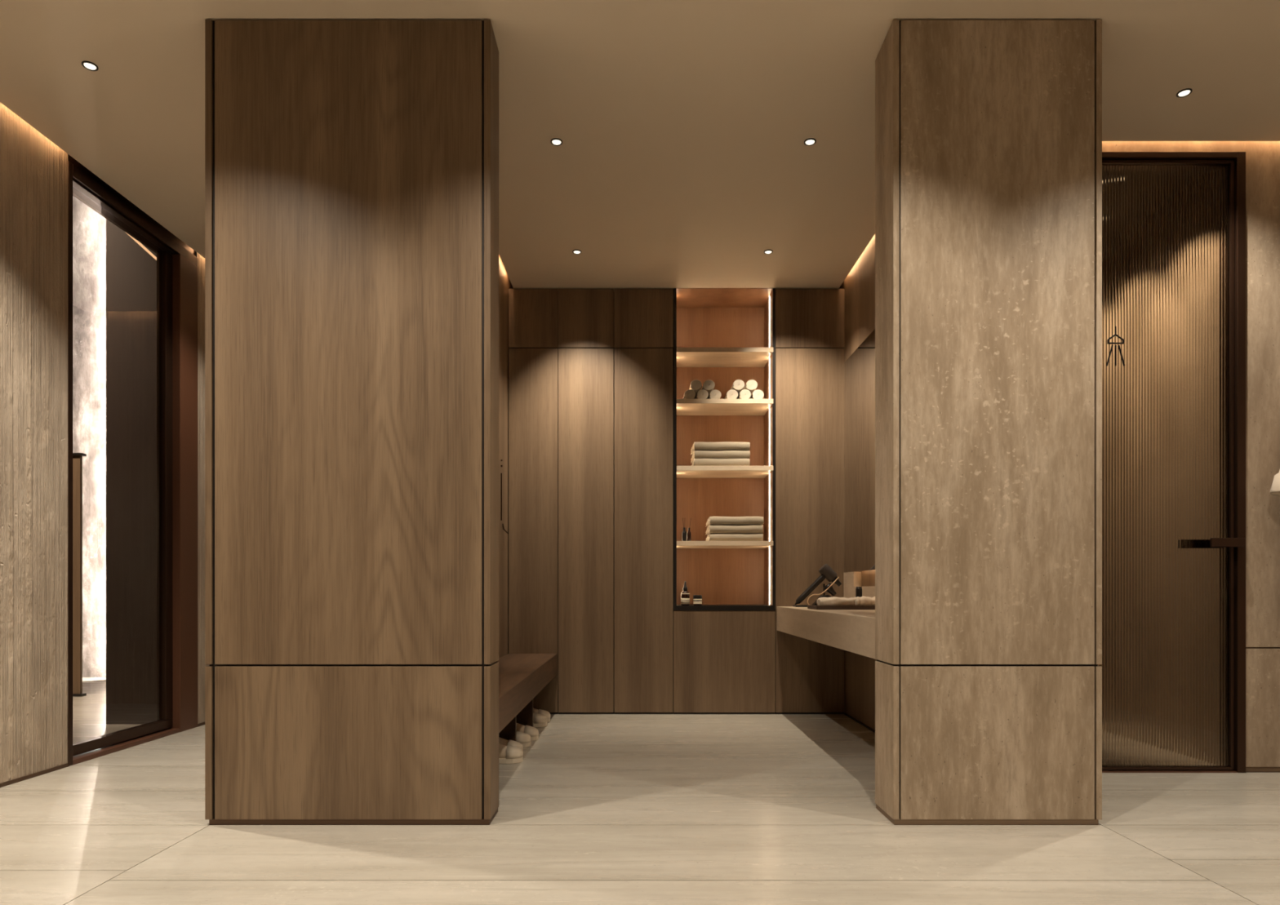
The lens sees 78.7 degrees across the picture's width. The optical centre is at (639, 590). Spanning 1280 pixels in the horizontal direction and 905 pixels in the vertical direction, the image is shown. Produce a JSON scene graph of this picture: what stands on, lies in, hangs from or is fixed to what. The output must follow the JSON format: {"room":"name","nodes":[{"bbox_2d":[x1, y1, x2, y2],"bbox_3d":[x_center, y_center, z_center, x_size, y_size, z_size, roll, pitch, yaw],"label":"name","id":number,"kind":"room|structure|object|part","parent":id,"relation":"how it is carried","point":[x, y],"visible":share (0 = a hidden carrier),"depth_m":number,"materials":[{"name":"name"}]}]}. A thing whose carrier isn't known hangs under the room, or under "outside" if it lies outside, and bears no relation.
{"room":"changing room","nodes":[
{"label":"changing room","id":0,"kind":"room"},
{"bbox_2d":[72,195,106,677],"bbox_3d":[-4.550,-1.811,7.360,3.700,5.250,0.120,0,0,0],"label":"wall","id":1,"kind":"structure","parent":0,"point":[89,227],"depth_m":7.30,"materials":[{"name":"white stone"}]},
{"bbox_2d":[0,102,209,783],"bbox_3d":[-2.709,-0.702,1.660,0.130,3.008,8.120,0,0,0],"label":"wall","id":2,"kind":"structure","parent":0,"point":[33,169],"depth_m":3.40,"materials":[{"name":"wood"}]},
{"bbox_2d":[0,722,204,787],"bbox_3d":[-2.646,0.806,1.600,0.016,0.016,8.000,0,0,0],"label":"baseboard","id":3,"kind":"structure","parent":2,"relation":"attached to","point":[64,766],"depth_m":3.40,"materials":[{"name":"brown wood"}]},
{"bbox_2d":[67,154,197,766],"bbox_3d":[-2.706,-0.696,4.130,0.136,3.020,1.050,0,0,0],"label":"door","id":4,"kind":"structure","parent":2,"relation":"in","point":[176,262],"depth_m":4.44,"materials":[{"name":"brown metal"}]},
{"bbox_2d":[72,453,86,697],"bbox_3d":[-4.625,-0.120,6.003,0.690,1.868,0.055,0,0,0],"label":"door handle","id":5,"kind":"object","parent":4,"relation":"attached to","point":[77,457],"visible":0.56,"depth_m":5.99,"materials":[{"name":"black metal"}]},
{"bbox_3d":[-4.625,-1.045,6.003,0.690,0.018,0.055,0,0,0],"label":"plate","id":6,"kind":"part","parent":5,"relation":"part of","materials":[{"name":"black metal"}]},
{"bbox_3d":[-4.625,0.804,6.003,0.690,0.020,0.055,0,0,0],"label":"plate","id":7,"kind":"part","parent":5,"relation":"part of","materials":[{"name":"black metal"}]},
{"bbox_3d":[-2.704,-0.569,4.053,0.050,2.705,0.839,0,0,0],"label":"sash","id":8,"kind":"part","parent":4,"relation":"part of","materials":[{"name":"glass"}]},
{"bbox_3d":[-2.706,-0.559,4.565,0.136,2.745,0.180,0,0,0],"label":"casing","id":9,"kind":"part","parent":4,"relation":"part of","materials":[{"name":"brown metal"}]},
{"bbox_2d":[124,231,156,260],"bbox_3d":[-2.827,-1.986,4.162,0.045,0.014,1.087,0,0,-6],"label":"light","id":10,"kind":"object","parent":2,"relation":"attached to","point":[133,238],"visible":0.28,"depth_m":4.52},
{"bbox_2d":[72,677,139,742],"bbox_3d":[-4.587,0.874,5.200,3.626,0.120,4.400,0,0,0],"label":"floor","id":11,"kind":"structure","parent":0,"point":[89,712],"depth_m":5.15,"materials":[{"name":"stone"}]},
{"bbox_2d":[106,218,156,724],"bbox_3d":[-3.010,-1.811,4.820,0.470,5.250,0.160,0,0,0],"label":"glass door","id":12,"kind":"structure","parent":0,"point":[131,270],"depth_m":4.74,"materials":[{"name":"black glass"}]},
{"bbox_2d":[204,19,498,825],"bbox_3d":[-1.014,-0.585,2.795,0.990,2.797,0.180,0,0,0],"label":"wood column","id":13,"kind":"structure","parent":0,"point":[352,166],"depth_m":2.71,"materials":[{"name":"brown wood"}]},
{"bbox_3d":[-1.497,-0.862,2.795,0.023,2.238,0.180,0,0,0],"label":"corner panel","id":14,"kind":"part","parent":13,"relation":"part of","materials":[{"name":"brown wood"}]},
{"bbox_3d":[-1.497,0.529,2.795,0.023,0.532,0.180,0,0,0],"label":"corner panel","id":15,"kind":"part","parent":13,"relation":"part of","materials":[{"name":"brown wood"}]},
{"bbox_3d":[-1.012,0.529,2.720,0.926,0.532,0.030,0,0,0],"label":"panel","id":16,"kind":"part","parent":13,"relation":"part of","materials":[{"name":"brown wood"}]},
{"bbox_3d":[-0.530,-0.862,2.795,0.022,2.238,0.180,0,0,0],"label":"corner panel","id":17,"kind":"part","parent":13,"relation":"part of","materials":[{"name":"brown wood"}]},
{"bbox_3d":[-0.530,0.529,2.795,0.022,0.532,0.180,0,0,0],"label":"corner panel","id":18,"kind":"part","parent":13,"relation":"part of","materials":[{"name":"brown wood"}]},
{"bbox_2d":[498,254,513,657],"bbox_3d":[-1.159,-0.696,4.290,0.583,3.020,2.860,0,0,0],"label":"wall","id":19,"kind":"structure","parent":0,"point":[504,284],"depth_m":4.92,"materials":[{"name":"brown wood"}]},
{"bbox_2d":[501,459,508,533],"bbox_3d":[-0.859,-0.588,4.919,0.024,0.455,0.127,0,0,10],"label":"hook rail","id":20,"kind":"object","parent":19,"relation":"attached to","point":[501,460],"visible":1,"depth_m":4.86,"materials":[{"name":"brown metal"}]},
{"bbox_3d":[-0.863,-0.584,4.862,0.006,0.295,0.008,0,0,0],"label":"rail","id":21,"kind":"part","parent":20,"relation":"part of","materials":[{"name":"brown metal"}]},
{"bbox_2d":[0,0,1279,289],"bbox_3d":[0.349,-2.046,1.575,5.902,0.120,7.950,0,0,0],"label":"ceiling","id":22,"kind":"structure","parent":0,"point":[683,158],"depth_m":3.18,"materials":[{"name":"paint"}]},
{"bbox_2d":[81,60,98,71],"bbox_3d":[-2.080,-1.982,2.950,0.052,0.009,0.052,0,0,0],"label":"recessed light","id":23,"kind":"object","parent":22,"relation":"in","point":[89,65],"visible":1,"depth_m":2.94,"materials":[{"name":"white"}]},
{"bbox_2d":[551,137,562,146],"bbox_3d":[-0.369,-1.982,3.450,0.052,0.009,0.052,0,0,0],"label":"recessed light","id":24,"kind":"object","parent":22,"relation":"in","point":[556,141],"visible":1,"depth_m":3.44,"materials":[{"name":"white"}]},
{"bbox_2d":[572,249,581,254],"bbox_3d":[-0.369,-1.982,4.570,0.052,0.009,0.052,0,0,0],"label":"recessed light","id":25,"kind":"object","parent":22,"relation":"in","point":[575,251],"visible":1,"depth_m":4.56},
{"bbox_2d":[764,249,773,254],"bbox_3d":[0.752,-1.982,4.570,0.052,0.009,0.052,0,0,0],"label":"recessed light","id":26,"kind":"object","parent":22,"relation":"in","point":[766,251],"visible":1,"depth_m":4.56,"materials":[{"name":"white"}]},
{"bbox_2d":[804,137,816,146],"bbox_3d":[0.752,-1.982,3.450,0.052,0.009,0.052,0,0,0],"label":"recessed light","id":27,"kind":"object","parent":22,"relation":"in","point":[811,141],"visible":1,"depth_m":3.44,"materials":[{"name":"white"}]},
{"bbox_2d":[1176,88,1192,97],"bbox_3d":[2.170,-1.982,3.110,0.052,0.009,0.052,0,0,0],"label":"recessed light","id":28,"kind":"object","parent":22,"relation":"in","point":[1184,92],"visible":1,"depth_m":3.10,"materials":[{"name":"white"}]},
{"bbox_2d":[0,714,1279,904],"bbox_3d":[0.328,0.874,1.600,5.944,0.120,8.000,0,0,0],"label":"floor","id":29,"kind":"structure","parent":0,"point":[598,809],"depth_m":2.56,"materials":[{"name":"tile"}]},
{"bbox_2d":[498,743,523,764],"bbox_3d":[-0.696,0.764,3.701,0.276,0.100,0.099,0,0,-2],"label":"shoe","id":30,"kind":"object","parent":29,"relation":"on","point":[508,754],"visible":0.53,"depth_m":3.67,"materials":[{"name":"beige fabric"}]},
{"bbox_2d":[498,737,523,752],"bbox_3d":[-0.714,0.764,3.846,0.276,0.100,0.099,0,0,1],"label":"shoe","id":31,"kind":"object","parent":29,"relation":"on","point":[501,741],"visible":0.29,"depth_m":3.82,"materials":[{"name":"beige fabric"}]},
{"bbox_2d":[515,731,530,747],"bbox_3d":[-0.710,0.764,4.076,0.276,0.100,0.099,0,0,2],"label":"shoe","id":32,"kind":"object","parent":29,"relation":"on","point":[524,739],"visible":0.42,"depth_m":4.04,"materials":[{"name":"beige fabric"}]},
{"bbox_2d":[497,653,557,741],"bbox_3d":[-0.704,0.614,4.034,0.322,0.400,2.167,0,0,0],"label":"bench","id":33,"kind":"object","parent":29,"relation":"on","point":[522,677],"visible":0.28,"depth_m":3.96,"materials":[{"name":"brown wood"}]},
{"bbox_2d":[515,723,538,741],"bbox_3d":[-0.692,0.764,4.264,0.276,0.100,0.099,0,0,2],"label":"shoe","id":34,"kind":"object","parent":29,"relation":"on","point":[533,732],"visible":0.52,"depth_m":4.22,"materials":[{"name":"beige fabric"}]},
{"bbox_2d":[508,288,558,714],"bbox_3d":[-0.701,-0.585,5.360,0.324,2.797,0.480,0,0,0],"label":"wall panel","id":35,"kind":"object","parent":29,"relation":"on","point":[533,313],"visible":0.93,"depth_m":5.12,"materials":[{"name":"brown wood"}]},
{"bbox_3d":[-0.701,-1.789,5.130,0.323,0.386,0.019,0,0,0],"label":"door","id":36,"kind":"part","parent":35,"relation":"part of","materials":[{"name":"brown wood"}]},
{"bbox_2d":[533,713,547,727],"bbox_3d":[-0.696,0.764,4.683,0.276,0.100,0.099,0,0,1],"label":"shoe","id":37,"kind":"object","parent":29,"relation":"on","point":[539,720],"visible":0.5,"depth_m":4.64,"materials":[{"name":"beige fabric"}]},
{"bbox_2d":[533,708,550,722],"bbox_3d":[-0.694,0.764,4.838,0.276,0.100,0.099,0,0,-2],"label":"shoe","id":38,"kind":"object","parent":29,"relation":"on","point":[545,713],"visible":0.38,"depth_m":4.81,"materials":[{"name":"beige fabric"}]},
{"bbox_2d":[558,288,613,714],"bbox_3d":[-0.355,-0.585,5.360,0.366,2.797,0.480,0,0,0],"label":"wall panel","id":39,"kind":"object","parent":29,"relation":"on","point":[585,316],"visible":0.99,"depth_m":5.12,"materials":[{"name":"brown wood"}]},
{"bbox_3d":[-0.355,-1.789,5.130,0.365,0.386,0.019,0,0,0],"label":"door","id":40,"kind":"part","parent":39,"relation":"part of","materials":[{"name":"brown wood"}]},
{"bbox_2d":[613,288,673,714],"bbox_3d":[0.024,-0.585,5.360,0.388,2.797,0.480,0,0,0],"label":"wall panel","id":41,"kind":"object","parent":29,"relation":"on","point":[643,318],"visible":1,"depth_m":5.12,"materials":[{"name":"brown wood"}]},
{"bbox_3d":[0.024,-1.789,5.130,0.388,0.386,0.019,0,0,0],"label":"door","id":42,"kind":"part","parent":41,"relation":"part of","materials":[{"name":"brown wood"}]},
{"bbox_2d":[673,288,775,714],"bbox_3d":[0.554,-0.596,5.358,0.667,2.820,0.484,0,0,0],"label":"shelf niche","id":43,"kind":"object","parent":29,"relation":"on","point":[724,646],"visible":0.98,"depth_m":5.30,"materials":[{"name":"red wood"}]},
{"bbox_2d":[682,518,686,541],"bbox_3d":[0.292,-0.402,5.150,0.028,0.155,0.028,0,0,0],"label":"reed diffuser","id":44,"kind":"object","parent":43,"relation":"on","point":[684,533],"visible":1,"depth_m":5.14,"materials":[{"name":"black glass"}]},
{"bbox_2d":[682,527,686,541],"bbox_3d":[0.292,-0.370,5.150,0.028,0.090,0.028,0,0,0],"label":"bottle","id":45,"kind":"object","parent":44,"relation":"on","point":[684,534],"depth_m":5.14,"materials":[{"name":"black glass"}]},
{"bbox_2d":[680,581,689,605],"bbox_3d":[0.300,0.018,5.165,0.058,0.160,0.058,0,0,0],"label":"dropper bottle","id":46,"kind":"object","parent":43,"relation":"on","point":[685,595],"visible":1,"depth_m":5.14,"materials":[{"name":"orange glass"}]},
{"bbox_3d":[0.300,0.048,5.165,0.056,0.100,0.056,0,0,0],"label":"glass","id":47,"kind":"part","parent":46,"relation":"part of","materials":[{"name":"glass"}]},
{"bbox_2d":[686,518,691,541],"bbox_3d":[0.325,-0.402,5.160,0.028,0.155,0.028,0,0,0],"label":"reed diffuser","id":48,"kind":"object","parent":43,"relation":"on","point":[689,534],"visible":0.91,"depth_m":5.15,"materials":[{"name":"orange glass"}]},
{"bbox_2d":[686,528,691,541],"bbox_3d":[0.325,-0.370,5.160,0.028,0.090,0.028,0,0,0],"label":"bottle","id":49,"kind":"object","parent":48,"relation":"on","point":[689,535],"depth_m":5.15,"materials":[{"name":"glass"}]},
{"bbox_2d":[683,389,695,399],"bbox_3d":[0.327,-1.294,5.284,0.078,0.068,0.270,0,0,0],"label":"rolled towel","id":50,"kind":"object","parent":43,"relation":"on","point":[688,394],"visible":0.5,"depth_m":5.15,"materials":[{"name":"white fabric"}]},
{"bbox_2d":[693,595,702,605],"bbox_3d":[0.382,0.064,5.165,0.057,0.068,0.057,0,0,0],"label":"jar","id":51,"kind":"object","parent":43,"relation":"on","point":[697,601],"visible":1,"depth_m":5.14,"materials":[{"name":"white glass"}]},
{"bbox_3d":[0.382,0.041,5.165,0.057,0.022,0.057,0,0,0],"label":"lid","id":52,"kind":"part","parent":51,"relation":"part of","materials":[{"name":"black plastic"}]},
{"bbox_2d":[695,389,708,399],"bbox_3d":[0.413,-1.294,5.282,0.078,0.068,0.270,0,0,0],"label":"rolled towel","id":53,"kind":"object","parent":43,"relation":"on","point":[701,394],"visible":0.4,"depth_m":5.15,"materials":[{"name":"white fabric"}]},
{"bbox_2d":[688,379,702,399],"bbox_3d":[0.369,-1.359,5.282,0.078,0.068,0.270,0,0,0],"label":"rolled towel","id":54,"kind":"object","parent":53,"relation":"on","point":[695,385],"visible":0.6,"depth_m":5.15,"materials":[{"name":"white fabric"}]},
{"bbox_2d":[708,390,721,399],"bbox_3d":[0.498,-1.294,5.286,0.078,0.068,0.270,0,0,0],"label":"rolled towel","id":55,"kind":"object","parent":43,"relation":"on","point":[714,394],"visible":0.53,"depth_m":5.15,"materials":[{"name":"white fabric"}]},
{"bbox_2d":[702,379,715,399],"bbox_3d":[0.455,-1.359,5.285,0.078,0.068,0.270,0,0,0],"label":"rolled towel","id":56,"kind":"object","parent":55,"relation":"on","point":[708,385],"visible":0.59,"depth_m":5.15,"materials":[{"name":"white fabric"}]},
{"bbox_3d":[0.555,-0.941,5.480,0.651,2.110,0.020,0,0,0],"label":"panel","id":57,"kind":"part","parent":43,"relation":"part of","materials":[{"name":"red wood"}]},
{"bbox_2d":[691,458,750,466],"bbox_3d":[0.536,-0.847,5.266,0.382,0.056,0.242,0,0,0],"label":"folded towel","id":58,"kind":"object","parent":43,"relation":"on","point":[696,462],"visible":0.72,"depth_m":5.15,"materials":[{"name":"beige fabric"}]},
{"bbox_2d":[690,450,750,463],"bbox_3d":[0.538,-0.902,5.273,0.381,0.056,0.242,0,0,0],"label":"folded towel","id":59,"kind":"object","parent":58,"relation":"on","point":[697,454],"visible":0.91,"depth_m":5.16,"materials":[{"name":"beige fabric"}]},
{"bbox_2d":[690,441,750,455],"bbox_3d":[0.536,-0.958,5.268,0.381,0.056,0.242,0,0,0],"label":"folded towel","id":60,"kind":"object","parent":59,"relation":"on","point":[725,446],"visible":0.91,"depth_m":5.15,"materials":[{"name":"beige fabric"}]},
{"bbox_3d":[0.555,0.111,5.299,0.655,0.026,0.342,0,0,0],"label":"panel","id":61,"kind":"part","parent":43,"relation":"part of","materials":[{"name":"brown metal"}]},
{"bbox_3d":[0.555,-1.995,5.296,0.631,0.022,0.348,0,0,0],"label":"panel","id":62,"kind":"part","parent":43,"relation":"part of","materials":[{"name":"red wood"}]},
{"bbox_3d":[0.554,0.468,5.130,0.667,0.668,0.019,0,0,0],"label":"panel","id":63,"kind":"part","parent":43,"relation":"part of","materials":[{"name":"brown wood"}]},
{"bbox_3d":[0.558,-0.309,5.293,0.634,0.030,0.354,0,0,0],"label":"shelf","id":64,"kind":"part","parent":43,"relation":"part of","materials":[{"name":"stone"}]},
{"bbox_3d":[0.558,-0.803,5.293,0.634,0.030,0.354,0,0,0],"label":"shelf","id":65,"kind":"part","parent":43,"relation":"part of","materials":[{"name":"wood"}]},
{"bbox_3d":[0.558,-1.242,5.293,0.634,0.030,0.354,0,0,0],"label":"shelf","id":66,"kind":"part","parent":43,"relation":"part of","materials":[{"name":"stone"}]},
{"bbox_3d":[0.558,-1.580,5.293,0.634,0.030,0.354,0,0,0],"label":"shelf","id":67,"kind":"part","parent":43,"relation":"part of","materials":[{"name":"stone"}]},
{"bbox_2d":[724,389,737,399],"bbox_3d":[0.608,-1.294,5.284,0.078,0.068,0.270,0,0,0],"label":"rolled towel","id":68,"kind":"object","parent":43,"relation":"on","point":[731,394],"visible":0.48,"depth_m":5.15,"materials":[{"name":"white fabric"}]},
{"bbox_2d":[705,533,763,541],"bbox_3d":[0.631,-0.352,5.274,0.367,0.055,0.242,0,0,0],"label":"folded towel","id":69,"kind":"object","parent":43,"relation":"on","point":[721,536],"visible":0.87,"depth_m":5.16,"materials":[{"name":"beige fabric"}]},
{"bbox_2d":[705,524,763,535],"bbox_3d":[0.631,-0.408,5.269,0.368,0.055,0.242,0,0,0],"label":"folded towel","id":70,"kind":"object","parent":69,"relation":"on","point":[712,529],"visible":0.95,"depth_m":5.15,"materials":[{"name":"beige fabric"}]},
{"bbox_2d":[705,516,764,527],"bbox_3d":[0.633,-0.464,5.266,0.368,0.056,0.242,0,0,0],"label":"folded towel","id":71,"kind":"object","parent":70,"relation":"on","point":[711,520],"visible":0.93,"depth_m":5.15,"materials":[{"name":"beige fabric"}]},
{"bbox_2d":[737,389,751,399],"bbox_3d":[0.694,-1.294,5.282,0.078,0.068,0.270,0,0,0],"label":"rolled towel","id":72,"kind":"object","parent":43,"relation":"on","point":[744,394],"visible":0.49,"depth_m":5.15,"materials":[{"name":"white fabric"}]},
{"bbox_2d":[730,379,744,399],"bbox_3d":[0.651,-1.359,5.281,0.078,0.068,0.270,0,0,0],"label":"rolled towel","id":73,"kind":"object","parent":72,"relation":"on","point":[738,385],"visible":0.52,"depth_m":5.15,"materials":[{"name":"white fabric"}]},
{"bbox_2d":[749,389,764,399],"bbox_3d":[0.779,-1.294,5.285,0.078,0.068,0.270,0,0,0],"label":"rolled towel","id":74,"kind":"object","parent":43,"relation":"on","point":[757,394],"visible":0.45,"depth_m":5.15,"materials":[{"name":"white fabric"}]},
{"bbox_2d":[742,379,757,395],"bbox_3d":[0.737,-1.359,5.285,0.078,0.068,0.270,0,0,0],"label":"rolled towel","id":75,"kind":"object","parent":74,"relation":"on","point":[751,385],"visible":0.55,"depth_m":5.15,"materials":[{"name":"white fabric"}]},
{"bbox_3d":[0.877,-0.941,5.301,0.012,2.110,0.338,0,0,0],"label":"panel","id":76,"kind":"part","parent":43,"relation":"part of","materials":[{"name":"red wood"}]},
{"bbox_2d":[774,288,844,714],"bbox_3d":[1.117,-0.585,5.360,0.454,2.797,0.480,0,0,0],"label":"wall panel","id":77,"kind":"object","parent":29,"relation":"on","point":[810,323],"visible":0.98,"depth_m":5.12,"materials":[{"name":"brown wood"}]},
{"bbox_3d":[1.117,-1.789,5.130,0.454,0.386,0.019,0,0,0],"label":"door","id":78,"kind":"part","parent":77,"relation":"part of","materials":[{"name":"brown wood"}]},
{"bbox_2d":[839,280,876,730],"bbox_3d":[1.454,-0.696,4.310,0.212,3.020,2.820,0,0,0],"label":"wall","id":79,"kind":"structure","parent":0,"point":[860,670],"depth_m":4.78,"materials":[{"name":"brown wood"}]},
{"bbox_2d":[777,606,875,659],"bbox_3d":[1.122,0.184,4.026,0.450,0.158,2.182,0,0,0],"label":"countertop","id":80,"kind":"structure","parent":79,"relation":"attached to","point":[853,631],"depth_m":3.69,"materials":[{"name":"stone"}]},
{"bbox_2d":[792,584,831,607],"bbox_3d":[1.097,0.031,4.960,0.235,0.146,0.100,0,0,0],"label":"stand","id":81,"kind":"object","parent":80,"relation":"on","point":[824,585],"visible":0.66,"depth_m":4.95,"materials":[{"name":"black metal"}]},
{"bbox_3d":[1.097,0.099,4.960,0.235,0.011,0.100,0,0,0],"label":"plate","id":82,"kind":"part","parent":81,"relation":"part of","materials":[{"name":"black metal"}]},
{"bbox_2d":[794,564,841,605],"bbox_3d":[1.132,-0.032,4.953,0.300,0.276,0.075,0,0,0],"label":"hair dryer","id":83,"kind":"object","parent":81,"relation":"on","point":[826,571],"visible":0.98,"depth_m":4.94,"materials":[{"name":"grey plastic"}]},
{"bbox_3d":[1.084,-0.008,4.955,0.203,0.204,0.037,0,0,0],"label":"handle","id":84,"kind":"part","parent":83,"relation":"part of","materials":[{"name":"black plastic"}]},
{"bbox_2d":[823,583,835,595],"bbox_3d":[1.207,-0.005,4.955,0.082,0.083,0.056,0,0,0],"label":"styling nozzle","id":85,"kind":"object","parent":81,"relation":"on","point":[830,590],"visible":1,"depth_m":4.94,"materials":[{"name":"black plastic"}]},
{"bbox_2d":[807,605,875,609],"bbox_3d":[1.137,0.095,4.348,0.357,0.020,0.225,0,0,0],"label":"tray","id":86,"kind":"object","parent":80,"relation":"on","point":[813,607],"visible":0.69,"depth_m":4.24,"materials":[{"name":"brown wood"}]},
{"bbox_2d":[817,596,854,606],"bbox_3d":[1.080,0.065,4.291,0.193,0.061,0.068,0,0,-3],"label":"rolled hand towel","id":87,"kind":"object","parent":86,"relation":"on","point":[822,602],"visible":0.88,"depth_m":4.26,"materials":[{"name":"fabric"}]},
{"bbox_2d":[854,596,875,606],"bbox_3d":[1.243,0.064,4.285,0.118,0.065,0.073,0,0,6],"label":"rolled hand towel","id":88,"kind":"object","parent":86,"relation":"on","point":[863,601],"visible":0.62,"depth_m":4.26,"materials":[{"name":"fabric"}]},
{"bbox_2d":[855,586,862,597],"bbox_3d":[1.291,0.041,4.600,0.038,0.127,0.038,0,0,0],"label":"soap dispenser","id":89,"kind":"object","parent":80,"relation":"on","point":[859,589],"visible":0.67,"depth_m":4.59,"materials":[{"name":"black plastic"}]},
{"bbox_2d":[843,569,875,598],"bbox_3d":[1.368,-0.013,4.026,0.064,0.235,2.182,0,0,0],"label":"backsplash","id":90,"kind":"structure","parent":79,"relation":"attached to","point":[865,580],"depth_m":4.88,"materials":[{"name":"stone"}]},
{"bbox_3d":[1.392,-0.078,3.905,0.016,0.106,1.940,0,0,0],"label":"recess panel","id":91,"kind":"part","parent":90,"relation":"part of","materials":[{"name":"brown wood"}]},
{"bbox_2d":[844,713,875,733],"bbox_3d":[1.344,0.809,4.035,0.008,0.010,2.170,0,0,0],"label":"baseboard","id":92,"kind":"structure","parent":79,"relation":"attached to","point":[846,714],"depth_m":4.75,"materials":[{"name":"brown wood"}]},
{"bbox_2d":[844,328,875,572],"bbox_3d":[1.345,-0.807,4.033,0.005,1.377,2.166,0,0,0],"label":"mirror","id":93,"kind":"object","parent":79,"relation":"attached to","point":[860,367],"visible":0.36,"depth_m":4.76,"materials":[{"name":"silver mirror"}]},
{"bbox_2d":[844,234,875,361],"bbox_3d":[1.345,-1.841,4.024,0.006,0.690,2.188,0,0,0],"label":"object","id":94,"kind":"structure","parent":79,"relation":"attached to","point":[860,283],"depth_m":4.76,"materials":[{"name":"brown wood"}]},
{"bbox_2d":[875,19,1102,825],"bbox_3d":[1.240,-0.585,2.817,0.724,2.797,0.225,0,0,0],"label":"stone column","id":95,"kind":"structure","parent":0,"point":[988,133],"depth_m":2.71,"materials":[{"name":"stone"}]},
{"bbox_3d":[0.889,-0.862,2.817,0.021,2.238,0.225,0,0,0],"label":"corner panel","id":96,"kind":"part","parent":95,"relation":"part of","materials":[{"name":"stone"}]},
{"bbox_3d":[0.889,0.529,2.817,0.021,0.532,0.225,0,0,0],"label":"corner panel","id":97,"kind":"part","parent":95,"relation":"part of","materials":[{"name":"stone"}]},
{"bbox_3d":[1.241,-0.861,2.720,0.672,2.236,0.030,0,0,0],"label":"panel","id":98,"kind":"part","parent":95,"relation":"part of","materials":[{"name":"stone"}]},
{"bbox_3d":[1.241,0.529,2.720,0.672,0.532,0.030,0,0,0],"label":"panel","id":99,"kind":"part","parent":95,"relation":"part of","materials":[{"name":"stone"}]},
{"bbox_3d":[1.593,-0.862,2.817,0.018,2.238,0.225,0,0,0],"label":"corner panel","id":100,"kind":"part","parent":95,"relation":"part of","materials":[{"name":"stone"}]},
{"bbox_3d":[1.593,0.529,2.817,0.018,0.532,0.225,0,0,0],"label":"corner panel","id":101,"kind":"part","parent":95,"relation":"part of","materials":[{"name":"stone"}]},
{"bbox_2d":[1102,141,1279,767],"bbox_3d":[2.430,-0.708,3.544,1.740,2.996,0.110,0,0,0],"label":"stone wall","id":102,"kind":"structure","parent":0,"point":[1262,157],"depth_m":3.49,"materials":[{"name":"stone"}]},
{"bbox_2d":[1097,151,1245,773],"bbox_3d":[2.251,-0.572,3.514,0.902,2.771,0.150,0,0,0],"label":"door","id":103,"kind":"structure","parent":102,"relation":"in","point":[1173,665],"depth_m":3.50,"materials":[{"name":"brown glass"}]},
{"bbox_3d":[2.596,-0.212,3.465,0.152,0.040,0.052,0,0,0],"label":"handle","id":104,"kind":"part","parent":103,"relation":"part of","materials":[{"name":"brown metal"}]},
{"bbox_2d":[1245,647,1279,772],"bbox_3d":[3.001,0.534,3.542,0.598,0.560,0.094,0,0,0],"label":"baseboard","id":105,"kind":"structure","parent":102,"relation":"attached to","point":[1247,769],"depth_m":3.50,"materials":[{"name":"brown wood"}]},
{"bbox_2d":[1270,470,1279,496],"bbox_3d":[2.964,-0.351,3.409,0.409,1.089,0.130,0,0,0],"label":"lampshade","id":106,"kind":"object","parent":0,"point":[1275,488],"visible":1,"depth_m":3.40,"materials":[{"name":"fabric"}]}
]}

